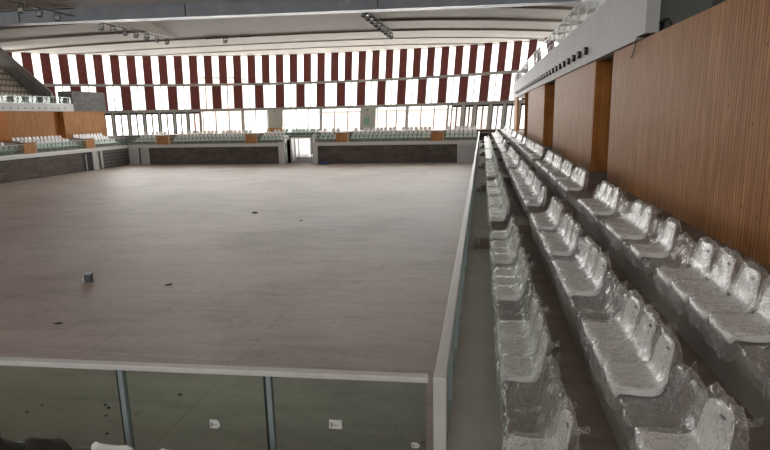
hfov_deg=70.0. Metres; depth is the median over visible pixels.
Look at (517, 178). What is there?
seat
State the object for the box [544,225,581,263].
seat
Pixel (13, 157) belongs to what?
trim
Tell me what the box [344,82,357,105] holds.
window
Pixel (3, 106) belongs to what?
wall
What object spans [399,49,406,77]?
panel
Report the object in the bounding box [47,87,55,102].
panel
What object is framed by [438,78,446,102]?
panel
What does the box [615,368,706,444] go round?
plastic film
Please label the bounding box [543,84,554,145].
trim
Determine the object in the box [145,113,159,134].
window
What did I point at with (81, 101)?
wall
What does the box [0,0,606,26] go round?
ceiling beam
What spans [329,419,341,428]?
sticker
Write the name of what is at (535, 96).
wall
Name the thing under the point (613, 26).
balcony
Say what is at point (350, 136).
floor
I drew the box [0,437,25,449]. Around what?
seat
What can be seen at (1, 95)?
balcony railing
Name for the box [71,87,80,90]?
panel
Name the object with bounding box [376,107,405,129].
window
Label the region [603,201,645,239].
seat
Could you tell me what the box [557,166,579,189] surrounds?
seat
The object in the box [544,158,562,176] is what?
seat
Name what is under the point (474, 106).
trim
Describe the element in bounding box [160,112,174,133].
window
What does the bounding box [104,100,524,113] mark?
trim
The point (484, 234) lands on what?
step block
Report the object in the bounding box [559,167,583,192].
seat
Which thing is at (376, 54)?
panel
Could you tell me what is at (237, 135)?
parapet
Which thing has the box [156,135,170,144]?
box
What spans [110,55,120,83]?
panel
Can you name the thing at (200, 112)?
trim
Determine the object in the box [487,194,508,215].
seat
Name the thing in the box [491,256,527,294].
seat
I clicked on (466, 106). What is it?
window
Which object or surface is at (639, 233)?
seat
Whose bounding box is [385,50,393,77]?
panel
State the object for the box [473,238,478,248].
step block
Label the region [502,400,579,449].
seat
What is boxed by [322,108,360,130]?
window
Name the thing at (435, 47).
window
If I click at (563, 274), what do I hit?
seat
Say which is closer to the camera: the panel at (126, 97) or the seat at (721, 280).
the seat at (721, 280)
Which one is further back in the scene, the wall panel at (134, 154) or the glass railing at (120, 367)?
the wall panel at (134, 154)
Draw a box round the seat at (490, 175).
[487,165,498,178]
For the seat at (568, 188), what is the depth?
13.85 m
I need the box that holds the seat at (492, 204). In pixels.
[487,191,506,210]
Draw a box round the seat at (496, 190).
[487,180,502,193]
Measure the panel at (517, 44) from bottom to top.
4.020 m
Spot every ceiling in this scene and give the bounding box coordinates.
[0,0,603,56]
[47,0,72,6]
[60,0,231,6]
[108,21,178,38]
[149,13,377,38]
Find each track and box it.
[3,0,73,16]
[102,23,172,39]
[205,36,250,39]
[367,12,393,33]
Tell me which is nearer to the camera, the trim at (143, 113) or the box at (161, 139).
the box at (161, 139)
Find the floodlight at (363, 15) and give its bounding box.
[361,12,366,17]
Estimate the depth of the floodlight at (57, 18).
44.46 m
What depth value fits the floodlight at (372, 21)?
48.84 m
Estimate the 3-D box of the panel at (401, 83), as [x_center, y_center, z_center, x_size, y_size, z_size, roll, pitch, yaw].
[2.317,-18.390,76.210,1.135,3.330,0.821,4,12,25]
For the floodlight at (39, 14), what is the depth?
42.69 m
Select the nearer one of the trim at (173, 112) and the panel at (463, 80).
the panel at (463, 80)
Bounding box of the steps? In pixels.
[294,154,312,161]
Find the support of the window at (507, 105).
in the wall at (481, 137)
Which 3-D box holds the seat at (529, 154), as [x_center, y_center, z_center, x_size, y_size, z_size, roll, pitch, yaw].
[6.806,-3.340,25.057,0.644,0.675,0.578,0,11,8]
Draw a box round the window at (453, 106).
[450,105,461,128]
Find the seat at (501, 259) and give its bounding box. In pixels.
[490,237,521,269]
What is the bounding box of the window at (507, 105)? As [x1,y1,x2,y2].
[504,104,513,128]
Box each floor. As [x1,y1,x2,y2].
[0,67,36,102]
[0,129,513,155]
[0,162,472,449]
[131,133,478,163]
[447,141,505,449]
[489,130,769,449]
[519,36,647,97]
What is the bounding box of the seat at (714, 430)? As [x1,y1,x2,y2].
[631,385,748,449]
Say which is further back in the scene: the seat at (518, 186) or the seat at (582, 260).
the seat at (518, 186)
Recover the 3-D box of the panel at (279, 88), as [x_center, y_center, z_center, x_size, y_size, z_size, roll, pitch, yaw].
[-15.367,-18.874,80.585,1.135,3.330,0.821,-1,11,3]
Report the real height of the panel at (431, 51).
4.020 m
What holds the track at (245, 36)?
attached to the ceiling at (263, 25)
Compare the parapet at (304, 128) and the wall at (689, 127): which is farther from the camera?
the parapet at (304, 128)
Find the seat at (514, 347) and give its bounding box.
[495,312,546,368]
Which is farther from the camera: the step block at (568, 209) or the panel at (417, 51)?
the panel at (417, 51)
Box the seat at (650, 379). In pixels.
[600,327,682,409]
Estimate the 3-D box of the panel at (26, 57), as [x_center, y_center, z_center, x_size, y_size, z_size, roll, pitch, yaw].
[-46.522,-20.427,71.694,1.085,4.020,0.942,-9,14,-35]
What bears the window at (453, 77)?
in the wall
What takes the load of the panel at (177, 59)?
on the trim at (508, 71)
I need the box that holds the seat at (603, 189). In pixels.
[578,181,608,212]
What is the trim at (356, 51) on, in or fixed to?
attached to the ceiling at (510, 13)
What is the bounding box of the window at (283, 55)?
[283,55,289,81]
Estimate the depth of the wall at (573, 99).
21.66 m
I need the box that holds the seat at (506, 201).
[488,198,508,221]
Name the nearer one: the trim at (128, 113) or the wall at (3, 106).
the wall at (3, 106)
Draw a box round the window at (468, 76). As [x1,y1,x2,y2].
[466,76,480,101]
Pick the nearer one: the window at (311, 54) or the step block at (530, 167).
the step block at (530, 167)
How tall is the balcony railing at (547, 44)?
1.100 m
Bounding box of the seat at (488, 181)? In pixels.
[486,171,499,185]
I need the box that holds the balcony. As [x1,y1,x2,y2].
[513,0,643,98]
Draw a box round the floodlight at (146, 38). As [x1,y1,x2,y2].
[144,34,149,40]
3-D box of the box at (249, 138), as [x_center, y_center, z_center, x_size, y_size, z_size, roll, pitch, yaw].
[-17.099,-11.068,70.570,1.700,1.200,0.720,1,11,10]
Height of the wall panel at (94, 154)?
2.270 m
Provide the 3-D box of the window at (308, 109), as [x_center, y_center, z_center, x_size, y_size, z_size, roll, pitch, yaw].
[-12.104,-15.174,80.314,5.487,3.380,0.805,0,11,7]
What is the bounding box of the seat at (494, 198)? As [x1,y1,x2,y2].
[487,185,504,204]
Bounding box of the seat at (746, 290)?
[686,261,768,330]
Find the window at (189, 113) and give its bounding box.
[188,112,200,133]
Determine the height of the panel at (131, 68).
4.020 m
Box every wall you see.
[0,47,53,102]
[0,102,73,110]
[0,111,55,142]
[0,151,100,183]
[53,111,66,138]
[57,91,105,110]
[63,111,106,138]
[120,138,311,162]
[149,144,456,164]
[283,134,318,163]
[479,133,491,140]
[514,97,516,130]
[527,84,544,144]
[552,61,594,170]
[606,0,769,267]
[638,0,660,35]
[659,0,712,30]
[712,0,726,6]
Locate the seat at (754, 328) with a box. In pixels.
[703,278,769,355]
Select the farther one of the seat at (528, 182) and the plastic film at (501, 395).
the seat at (528, 182)
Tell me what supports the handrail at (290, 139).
on the floor at (362, 282)
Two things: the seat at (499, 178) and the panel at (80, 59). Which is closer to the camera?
the seat at (499, 178)
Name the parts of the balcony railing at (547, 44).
glass pane, glass pane, glass pane, post, post, post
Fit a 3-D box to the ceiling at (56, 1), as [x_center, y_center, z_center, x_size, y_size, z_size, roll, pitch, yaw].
[-15.928,-17.344,36.055,23.800,3.026,17.000,1,11,10]
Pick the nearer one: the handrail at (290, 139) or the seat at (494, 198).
the seat at (494, 198)
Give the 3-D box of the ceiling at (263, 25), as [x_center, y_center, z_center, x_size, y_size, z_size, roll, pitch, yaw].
[-13.060,-20.696,52.265,23.800,2.926,16.600,1,11,10]
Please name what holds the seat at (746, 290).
on the floor at (595, 433)
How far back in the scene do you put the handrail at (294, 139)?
70.65 m
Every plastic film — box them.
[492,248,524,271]
[495,279,536,317]
[495,290,539,331]
[500,357,563,413]
[501,380,569,449]
[537,213,566,240]
[549,238,585,268]
[568,271,623,319]
[575,284,630,335]
[593,196,631,225]
[599,201,634,232]
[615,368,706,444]
[621,220,665,257]
[640,232,698,278]
[738,346,769,385]
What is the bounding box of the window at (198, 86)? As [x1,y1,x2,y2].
[198,86,213,108]
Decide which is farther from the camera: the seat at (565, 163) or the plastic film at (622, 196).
the seat at (565, 163)
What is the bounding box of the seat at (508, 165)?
[506,155,519,169]
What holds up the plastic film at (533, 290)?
on the floor at (595, 433)
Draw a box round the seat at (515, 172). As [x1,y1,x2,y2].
[509,161,523,174]
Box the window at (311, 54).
[311,54,317,80]
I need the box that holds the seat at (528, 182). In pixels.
[515,170,532,190]
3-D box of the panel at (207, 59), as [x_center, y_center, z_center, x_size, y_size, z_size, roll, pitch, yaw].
[-25.693,-22.546,80.007,1.084,4.020,0.942,-3,11,-9]
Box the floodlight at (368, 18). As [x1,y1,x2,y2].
[365,12,370,20]
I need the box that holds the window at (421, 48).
[420,48,427,74]
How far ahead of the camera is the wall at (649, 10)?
11.97 m
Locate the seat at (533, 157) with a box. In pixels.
[530,146,544,161]
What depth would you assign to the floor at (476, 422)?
7.29 m
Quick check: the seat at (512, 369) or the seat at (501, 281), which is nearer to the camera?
the seat at (512, 369)
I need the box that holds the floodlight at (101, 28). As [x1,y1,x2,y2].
[98,23,103,30]
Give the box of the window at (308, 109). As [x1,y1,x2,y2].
[284,109,319,129]
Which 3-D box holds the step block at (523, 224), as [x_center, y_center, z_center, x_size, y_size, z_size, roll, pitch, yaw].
[3.390,-0.017,13.483,0.288,0.193,1.200,1,11,10]
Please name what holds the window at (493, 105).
in the wall at (481, 137)
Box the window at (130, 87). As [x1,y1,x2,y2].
[130,87,146,109]
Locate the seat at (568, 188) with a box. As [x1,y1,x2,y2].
[562,169,588,195]
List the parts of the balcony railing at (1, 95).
rail, cap rail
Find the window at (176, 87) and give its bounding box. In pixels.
[176,87,191,108]
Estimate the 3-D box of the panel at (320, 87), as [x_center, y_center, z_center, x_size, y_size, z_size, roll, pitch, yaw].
[-9.299,-18.864,79.864,1.135,3.330,0.830,1,11,10]
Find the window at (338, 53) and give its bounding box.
[338,53,344,79]
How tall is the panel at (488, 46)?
4.020 m
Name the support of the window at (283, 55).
in the wall
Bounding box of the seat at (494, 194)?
[487,181,503,196]
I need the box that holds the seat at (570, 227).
[541,219,576,254]
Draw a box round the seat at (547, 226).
[533,204,563,236]
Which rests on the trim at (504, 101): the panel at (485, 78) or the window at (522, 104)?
the panel at (485, 78)
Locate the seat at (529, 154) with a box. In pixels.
[527,144,540,158]
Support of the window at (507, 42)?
in the wall
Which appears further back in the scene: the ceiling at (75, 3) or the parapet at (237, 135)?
the parapet at (237, 135)
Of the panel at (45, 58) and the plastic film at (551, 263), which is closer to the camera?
the plastic film at (551, 263)
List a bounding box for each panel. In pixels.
[21,53,33,75]
[40,53,52,83]
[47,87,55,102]
[58,54,70,83]
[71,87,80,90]
[76,55,87,83]
[91,151,99,169]
[93,55,104,83]
[96,87,107,110]
[99,151,103,168]
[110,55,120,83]
[121,87,131,109]
[126,56,136,83]
[128,148,140,164]
[140,148,149,164]
[142,56,152,83]
[145,87,154,109]
[158,56,167,83]
[168,87,177,109]
[173,56,182,83]
[189,56,197,83]
[190,86,199,108]
[204,56,212,83]
[212,86,220,108]
[218,56,226,82]
[233,56,240,82]
[234,86,242,107]
[247,56,255,82]
[255,85,262,107]
[262,55,269,82]
[276,55,282,81]
[276,85,283,106]
[290,54,296,81]
[297,84,303,106]
[304,54,310,81]
[317,53,324,80]
[317,84,324,105]
[331,53,337,80]
[337,83,344,105]
[345,52,351,79]
[357,82,364,104]
[358,51,365,79]
[372,50,379,78]
[377,81,384,104]
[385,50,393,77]
[397,80,405,103]
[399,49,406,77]
[412,48,420,76]
[417,79,425,103]
[426,47,434,75]
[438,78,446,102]
[440,47,448,74]
[454,46,463,73]
[457,144,476,162]
[458,77,467,101]
[468,44,477,72]
[479,75,488,100]
[482,43,492,71]
[497,42,506,70]
[500,73,510,100]
[511,41,521,69]
[527,39,537,59]
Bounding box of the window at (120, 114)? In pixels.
[114,113,129,135]
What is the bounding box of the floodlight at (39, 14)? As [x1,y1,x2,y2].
[36,8,42,17]
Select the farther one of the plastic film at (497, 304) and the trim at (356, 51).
the trim at (356, 51)
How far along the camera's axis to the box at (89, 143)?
66.14 m
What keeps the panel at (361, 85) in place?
on the trim at (504, 101)
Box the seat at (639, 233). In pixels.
[610,204,656,248]
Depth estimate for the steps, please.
73.43 m
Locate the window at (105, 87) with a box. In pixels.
[105,87,122,110]
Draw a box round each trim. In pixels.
[0,6,595,29]
[0,18,582,42]
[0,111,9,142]
[0,145,126,160]
[4,29,571,51]
[13,51,359,55]
[31,37,556,54]
[44,70,518,86]
[85,42,513,55]
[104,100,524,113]
[112,113,115,135]
[127,140,476,147]
[128,113,131,134]
[143,113,146,134]
[173,112,176,133]
[187,112,189,132]
[200,112,202,131]
[242,111,243,129]
[278,137,317,163]
[320,109,321,130]
[405,107,407,129]
[446,106,449,128]
[460,105,464,125]
[472,105,476,126]
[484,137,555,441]
[487,104,492,128]
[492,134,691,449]
[501,104,506,128]
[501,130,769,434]
[516,97,518,130]
[524,93,527,134]
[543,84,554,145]
[590,60,612,170]
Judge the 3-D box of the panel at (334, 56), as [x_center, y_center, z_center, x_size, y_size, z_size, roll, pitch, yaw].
[-7.217,-22.820,79.344,1.119,4.020,0.994,1,11,10]
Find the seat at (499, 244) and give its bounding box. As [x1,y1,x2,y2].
[489,225,517,254]
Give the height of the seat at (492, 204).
0.682 m
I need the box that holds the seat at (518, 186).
[516,172,534,192]
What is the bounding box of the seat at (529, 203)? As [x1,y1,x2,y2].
[523,186,546,210]
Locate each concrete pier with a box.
[268,109,283,128]
[361,107,376,129]
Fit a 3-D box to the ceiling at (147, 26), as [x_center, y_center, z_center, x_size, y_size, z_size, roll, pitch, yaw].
[-13.059,-20.647,52.275,23.800,3.026,16.600,1,11,10]
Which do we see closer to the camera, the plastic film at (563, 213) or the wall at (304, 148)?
the plastic film at (563, 213)
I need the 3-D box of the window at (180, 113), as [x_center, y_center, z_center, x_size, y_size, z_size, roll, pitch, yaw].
[-29.336,-14.611,79.390,1.632,3.380,0.757,-4,12,-13]
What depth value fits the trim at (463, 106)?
71.52 m
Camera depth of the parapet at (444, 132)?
65.93 m
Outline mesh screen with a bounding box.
[102,148,128,167]
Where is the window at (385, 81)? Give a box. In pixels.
[384,81,397,104]
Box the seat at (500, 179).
[486,179,502,194]
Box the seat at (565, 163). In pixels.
[548,159,567,180]
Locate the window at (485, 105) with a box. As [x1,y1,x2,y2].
[475,104,488,128]
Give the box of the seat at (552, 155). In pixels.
[538,152,554,170]
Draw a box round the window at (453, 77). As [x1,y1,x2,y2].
[445,77,459,102]
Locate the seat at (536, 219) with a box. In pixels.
[531,201,559,230]
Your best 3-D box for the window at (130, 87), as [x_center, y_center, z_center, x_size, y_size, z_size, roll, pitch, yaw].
[-34.844,-17.869,77.698,1.944,3.330,0.748,-5,12,-20]
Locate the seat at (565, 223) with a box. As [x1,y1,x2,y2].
[538,214,571,247]
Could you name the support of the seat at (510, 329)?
on the floor at (595, 433)
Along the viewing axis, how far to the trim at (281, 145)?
69.44 m
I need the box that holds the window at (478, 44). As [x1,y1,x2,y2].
[475,44,484,72]
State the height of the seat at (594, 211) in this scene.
0.716 m
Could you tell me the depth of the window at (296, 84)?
80.39 m
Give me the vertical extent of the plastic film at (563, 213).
0.568 m
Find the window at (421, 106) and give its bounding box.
[407,106,447,128]
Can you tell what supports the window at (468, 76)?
in the wall
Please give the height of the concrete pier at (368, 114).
3.500 m
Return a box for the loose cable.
[631,33,649,57]
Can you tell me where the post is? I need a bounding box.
[433,372,446,449]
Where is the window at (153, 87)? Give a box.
[153,87,169,109]
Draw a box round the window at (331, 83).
[324,83,336,105]
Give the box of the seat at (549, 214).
[530,197,555,226]
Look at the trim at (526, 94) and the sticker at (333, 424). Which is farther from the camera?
the trim at (526, 94)
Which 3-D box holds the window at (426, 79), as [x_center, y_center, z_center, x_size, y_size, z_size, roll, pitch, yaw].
[6.366,-18.056,74.094,1.944,3.330,0.748,5,13,30]
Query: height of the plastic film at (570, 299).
0.596 m
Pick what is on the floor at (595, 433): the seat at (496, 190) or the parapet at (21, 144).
the seat at (496, 190)
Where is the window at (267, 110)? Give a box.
[244,110,267,131]
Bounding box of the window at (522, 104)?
[518,103,524,129]
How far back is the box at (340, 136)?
68.19 m
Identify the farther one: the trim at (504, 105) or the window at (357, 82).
the window at (357, 82)
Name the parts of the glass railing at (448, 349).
glass pane, post, glass pane, post, glass pane, post, glass pane, rail, post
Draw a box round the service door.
[82,152,92,170]
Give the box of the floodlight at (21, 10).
[17,4,24,13]
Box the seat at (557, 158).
[543,155,559,173]
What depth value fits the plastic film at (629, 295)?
6.35 m
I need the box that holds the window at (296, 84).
[284,84,296,106]
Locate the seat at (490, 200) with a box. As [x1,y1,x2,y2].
[487,188,505,204]
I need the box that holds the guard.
[557,22,565,44]
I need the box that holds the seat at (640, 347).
[589,306,663,380]
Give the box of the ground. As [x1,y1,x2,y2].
[107,119,523,135]
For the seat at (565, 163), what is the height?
0.731 m
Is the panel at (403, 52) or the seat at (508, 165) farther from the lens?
the panel at (403, 52)
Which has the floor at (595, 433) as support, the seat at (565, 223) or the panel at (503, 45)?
the seat at (565, 223)
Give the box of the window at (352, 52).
[352,52,358,71]
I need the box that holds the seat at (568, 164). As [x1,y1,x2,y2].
[550,161,569,182]
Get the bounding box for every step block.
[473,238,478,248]
[480,230,491,248]
[481,183,486,191]
[502,174,510,181]
[516,216,530,232]
[526,165,534,171]
[555,201,575,216]
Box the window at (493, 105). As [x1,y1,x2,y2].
[490,104,502,128]
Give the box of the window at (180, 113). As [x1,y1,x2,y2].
[175,112,187,133]
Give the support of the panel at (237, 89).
on the trim at (504, 101)
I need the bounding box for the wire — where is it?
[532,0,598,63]
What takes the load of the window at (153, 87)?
in the wall
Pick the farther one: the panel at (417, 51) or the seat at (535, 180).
the panel at (417, 51)
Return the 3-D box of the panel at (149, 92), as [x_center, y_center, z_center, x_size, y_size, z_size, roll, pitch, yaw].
[-33.415,-18.005,78.219,1.135,3.330,0.821,-5,12,-18]
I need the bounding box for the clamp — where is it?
[659,17,672,30]
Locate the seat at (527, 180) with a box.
[514,171,530,187]
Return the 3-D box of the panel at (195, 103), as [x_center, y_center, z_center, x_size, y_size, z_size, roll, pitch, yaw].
[-27.520,-18.441,79.756,1.135,3.330,0.821,-3,12,-11]
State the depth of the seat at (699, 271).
6.35 m
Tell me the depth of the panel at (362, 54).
78.15 m
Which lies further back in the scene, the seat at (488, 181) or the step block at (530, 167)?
the step block at (530, 167)
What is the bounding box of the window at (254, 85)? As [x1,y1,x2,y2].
[242,85,255,107]
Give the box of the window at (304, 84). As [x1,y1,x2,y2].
[304,84,316,106]
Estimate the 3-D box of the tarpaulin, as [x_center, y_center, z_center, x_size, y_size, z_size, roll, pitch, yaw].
[-7.551,-7.738,68.223,1.500,0.369,1.200,1,11,10]
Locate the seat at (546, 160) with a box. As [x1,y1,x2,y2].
[535,150,549,166]
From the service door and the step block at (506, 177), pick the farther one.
the service door
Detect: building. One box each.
[186,76,247,132]
[323,107,495,130]
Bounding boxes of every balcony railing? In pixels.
[1,95,70,103]
[515,0,597,81]
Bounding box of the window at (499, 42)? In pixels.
[490,42,499,71]
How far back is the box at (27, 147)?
57.38 m
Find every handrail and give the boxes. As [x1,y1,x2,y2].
[290,139,295,162]
[294,139,299,162]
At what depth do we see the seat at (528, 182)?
17.88 m
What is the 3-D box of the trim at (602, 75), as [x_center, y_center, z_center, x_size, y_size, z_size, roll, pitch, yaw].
[7.420,-3.569,18.121,1.095,3.580,0.170,1,11,10]
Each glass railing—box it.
[0,357,427,449]
[435,132,479,445]
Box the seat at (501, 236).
[489,215,514,244]
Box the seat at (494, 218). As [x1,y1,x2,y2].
[488,201,509,224]
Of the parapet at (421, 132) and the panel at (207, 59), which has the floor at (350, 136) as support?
the parapet at (421, 132)
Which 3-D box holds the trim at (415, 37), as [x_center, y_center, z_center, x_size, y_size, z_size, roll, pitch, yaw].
[-12.090,-21.867,67.949,69.514,1.214,3.471,1,11,9]
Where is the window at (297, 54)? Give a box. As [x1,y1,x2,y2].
[297,54,303,81]
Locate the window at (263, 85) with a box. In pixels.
[263,85,275,107]
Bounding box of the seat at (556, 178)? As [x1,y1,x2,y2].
[552,163,573,184]
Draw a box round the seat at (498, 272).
[491,250,525,287]
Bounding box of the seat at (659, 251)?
[627,218,681,266]
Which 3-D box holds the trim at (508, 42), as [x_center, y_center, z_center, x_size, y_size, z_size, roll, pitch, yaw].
[-12.186,-22.981,72.169,57.851,0.678,3.905,1,11,10]
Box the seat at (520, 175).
[511,164,527,180]
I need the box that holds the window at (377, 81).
[364,81,377,104]
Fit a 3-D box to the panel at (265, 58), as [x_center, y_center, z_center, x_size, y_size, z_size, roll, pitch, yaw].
[-17.462,-22.838,80.566,1.084,4.020,0.942,-1,11,1]
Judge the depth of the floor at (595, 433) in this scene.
6.60 m
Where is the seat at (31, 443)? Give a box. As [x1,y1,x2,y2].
[25,436,90,449]
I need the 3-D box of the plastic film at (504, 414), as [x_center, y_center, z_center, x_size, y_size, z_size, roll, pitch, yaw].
[1.342,1.675,4.883,0.617,0.596,0.620,1,11,10]
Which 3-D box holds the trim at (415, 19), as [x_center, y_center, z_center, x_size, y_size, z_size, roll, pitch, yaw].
[-14.457,-19.403,56.888,82.505,1.611,5.426,0,11,9]
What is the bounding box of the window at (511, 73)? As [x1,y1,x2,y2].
[508,73,521,99]
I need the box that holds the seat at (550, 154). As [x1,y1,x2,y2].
[536,151,551,167]
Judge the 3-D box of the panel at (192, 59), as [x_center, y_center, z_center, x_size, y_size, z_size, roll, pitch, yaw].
[-27.726,-22.430,79.655,1.085,4.020,0.942,-3,12,-11]
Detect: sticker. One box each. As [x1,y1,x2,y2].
[209,419,219,428]
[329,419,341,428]
[412,442,419,447]
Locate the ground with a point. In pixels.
(260, 128)
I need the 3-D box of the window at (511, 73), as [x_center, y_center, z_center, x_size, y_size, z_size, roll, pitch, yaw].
[16.027,-16.807,66.776,1.944,3.330,0.748,10,16,44]
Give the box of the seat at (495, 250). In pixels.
[490,229,519,263]
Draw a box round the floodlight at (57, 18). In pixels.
[54,12,60,20]
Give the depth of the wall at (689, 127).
9.05 m
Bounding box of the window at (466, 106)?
[463,105,473,128]
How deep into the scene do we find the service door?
66.02 m
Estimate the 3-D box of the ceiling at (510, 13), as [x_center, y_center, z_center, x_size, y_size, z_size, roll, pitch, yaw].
[-18.042,-14.915,32.263,98.514,2.935,98.760,1,11,10]
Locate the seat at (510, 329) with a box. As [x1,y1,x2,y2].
[494,294,541,350]
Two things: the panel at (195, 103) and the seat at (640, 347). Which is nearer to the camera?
the seat at (640, 347)
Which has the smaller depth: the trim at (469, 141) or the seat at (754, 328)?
the seat at (754, 328)
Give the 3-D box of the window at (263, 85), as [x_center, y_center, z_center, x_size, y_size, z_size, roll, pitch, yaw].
[-16.893,-18.848,80.622,1.944,3.330,0.748,-1,11,1]
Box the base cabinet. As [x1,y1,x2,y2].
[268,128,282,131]
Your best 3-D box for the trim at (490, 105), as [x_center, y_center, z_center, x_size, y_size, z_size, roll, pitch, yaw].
[13.214,-13.522,69.255,0.419,3.380,0.895,8,15,40]
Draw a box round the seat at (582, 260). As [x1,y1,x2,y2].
[552,236,594,279]
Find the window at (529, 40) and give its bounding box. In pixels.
[519,40,529,68]
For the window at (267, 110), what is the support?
in the wall at (121, 140)
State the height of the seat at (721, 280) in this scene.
0.716 m
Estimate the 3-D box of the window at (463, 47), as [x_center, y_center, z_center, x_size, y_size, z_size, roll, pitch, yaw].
[10.543,-21.625,71.407,1.000,4.020,0.868,7,14,35]
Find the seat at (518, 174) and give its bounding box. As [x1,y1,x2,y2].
[511,163,526,179]
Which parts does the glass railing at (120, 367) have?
post, cap rail, post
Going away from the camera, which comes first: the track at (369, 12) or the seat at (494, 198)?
the seat at (494, 198)
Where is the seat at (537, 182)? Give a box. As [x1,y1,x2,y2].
[519,179,539,200]
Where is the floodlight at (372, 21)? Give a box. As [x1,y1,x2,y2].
[369,16,374,24]
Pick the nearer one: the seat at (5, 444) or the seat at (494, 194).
the seat at (5, 444)
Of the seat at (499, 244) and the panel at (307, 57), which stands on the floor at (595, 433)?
the seat at (499, 244)
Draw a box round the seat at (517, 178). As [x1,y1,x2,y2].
[512,167,528,184]
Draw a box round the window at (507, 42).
[504,42,513,70]
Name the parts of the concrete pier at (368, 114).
door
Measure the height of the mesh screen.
2.250 m
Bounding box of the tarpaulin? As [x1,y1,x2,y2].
[317,161,330,164]
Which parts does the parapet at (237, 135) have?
rail, cap rail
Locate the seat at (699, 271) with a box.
[653,239,719,295]
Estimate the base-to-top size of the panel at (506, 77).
3.330 m
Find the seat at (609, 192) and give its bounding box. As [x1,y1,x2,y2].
[582,184,614,216]
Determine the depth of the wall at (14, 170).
58.98 m
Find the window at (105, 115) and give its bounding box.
[104,113,113,135]
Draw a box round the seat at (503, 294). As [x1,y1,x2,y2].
[492,265,530,307]
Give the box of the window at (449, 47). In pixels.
[447,47,455,74]
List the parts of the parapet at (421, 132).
rail, cap rail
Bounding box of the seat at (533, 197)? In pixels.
[521,180,542,204]
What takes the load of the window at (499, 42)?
in the wall
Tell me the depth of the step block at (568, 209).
12.68 m
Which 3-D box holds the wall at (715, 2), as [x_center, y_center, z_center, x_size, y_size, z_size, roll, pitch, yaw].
[5.569,-4.380,2.214,0.300,4.520,19.900,1,11,10]
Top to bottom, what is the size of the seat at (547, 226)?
0.731 m
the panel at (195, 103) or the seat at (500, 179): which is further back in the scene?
the panel at (195, 103)
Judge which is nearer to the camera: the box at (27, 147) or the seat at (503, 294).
the seat at (503, 294)
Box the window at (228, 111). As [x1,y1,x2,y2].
[202,111,241,132]
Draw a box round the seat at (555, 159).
[541,156,557,172]
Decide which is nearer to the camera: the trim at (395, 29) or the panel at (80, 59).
the trim at (395, 29)
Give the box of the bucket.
[82,272,93,282]
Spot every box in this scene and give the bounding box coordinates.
[17,142,36,153]
[80,138,94,148]
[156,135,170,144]
[244,134,257,143]
[336,132,348,141]
[431,131,443,140]
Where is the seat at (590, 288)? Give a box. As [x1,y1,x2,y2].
[560,253,610,305]
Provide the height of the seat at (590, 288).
0.675 m
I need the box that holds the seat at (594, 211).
[587,187,622,221]
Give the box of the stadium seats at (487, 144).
[0,126,525,157]
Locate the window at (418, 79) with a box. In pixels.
[405,79,418,103]
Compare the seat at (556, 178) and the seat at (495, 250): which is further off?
the seat at (556, 178)
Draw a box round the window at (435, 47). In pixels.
[433,47,441,75]
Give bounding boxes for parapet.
[0,144,23,156]
[36,140,86,152]
[94,137,124,147]
[127,137,156,144]
[168,135,244,144]
[295,128,317,135]
[356,132,430,141]
[443,132,468,140]
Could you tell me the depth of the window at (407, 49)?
75.71 m
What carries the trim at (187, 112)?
attached to the wall at (121, 140)
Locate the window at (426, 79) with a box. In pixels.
[425,79,438,102]
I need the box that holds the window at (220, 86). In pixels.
[220,86,234,108]
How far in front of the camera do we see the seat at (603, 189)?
11.64 m
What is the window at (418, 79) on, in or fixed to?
in the wall
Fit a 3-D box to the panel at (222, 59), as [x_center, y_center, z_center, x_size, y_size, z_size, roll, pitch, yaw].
[-23.647,-22.644,80.275,1.084,4.020,0.942,-3,11,-6]
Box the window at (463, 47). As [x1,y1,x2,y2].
[461,47,469,73]
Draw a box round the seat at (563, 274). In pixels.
[555,244,602,293]
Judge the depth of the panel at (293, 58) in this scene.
80.22 m
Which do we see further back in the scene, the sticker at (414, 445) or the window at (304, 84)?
the window at (304, 84)
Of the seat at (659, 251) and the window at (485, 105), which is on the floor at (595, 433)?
the seat at (659, 251)
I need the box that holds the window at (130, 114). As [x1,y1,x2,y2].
[129,113,144,134]
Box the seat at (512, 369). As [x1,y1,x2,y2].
[496,328,552,392]
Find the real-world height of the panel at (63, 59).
4.020 m
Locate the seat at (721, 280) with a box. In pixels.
[668,249,742,312]
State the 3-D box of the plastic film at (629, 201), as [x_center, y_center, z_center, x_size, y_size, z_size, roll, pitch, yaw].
[4.092,-0.138,9.613,0.602,0.568,0.634,1,11,10]
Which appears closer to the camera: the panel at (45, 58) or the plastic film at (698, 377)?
the plastic film at (698, 377)
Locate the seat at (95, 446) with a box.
[91,442,133,449]
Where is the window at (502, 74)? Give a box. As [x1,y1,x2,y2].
[487,74,502,100]
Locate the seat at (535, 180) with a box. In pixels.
[518,178,538,197]
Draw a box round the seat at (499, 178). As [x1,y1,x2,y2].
[486,175,501,189]
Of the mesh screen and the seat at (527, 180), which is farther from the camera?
the mesh screen
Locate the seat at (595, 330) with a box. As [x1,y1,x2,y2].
[580,290,645,358]
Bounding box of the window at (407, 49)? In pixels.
[406,49,413,76]
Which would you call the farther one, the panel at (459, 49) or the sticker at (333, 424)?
the panel at (459, 49)

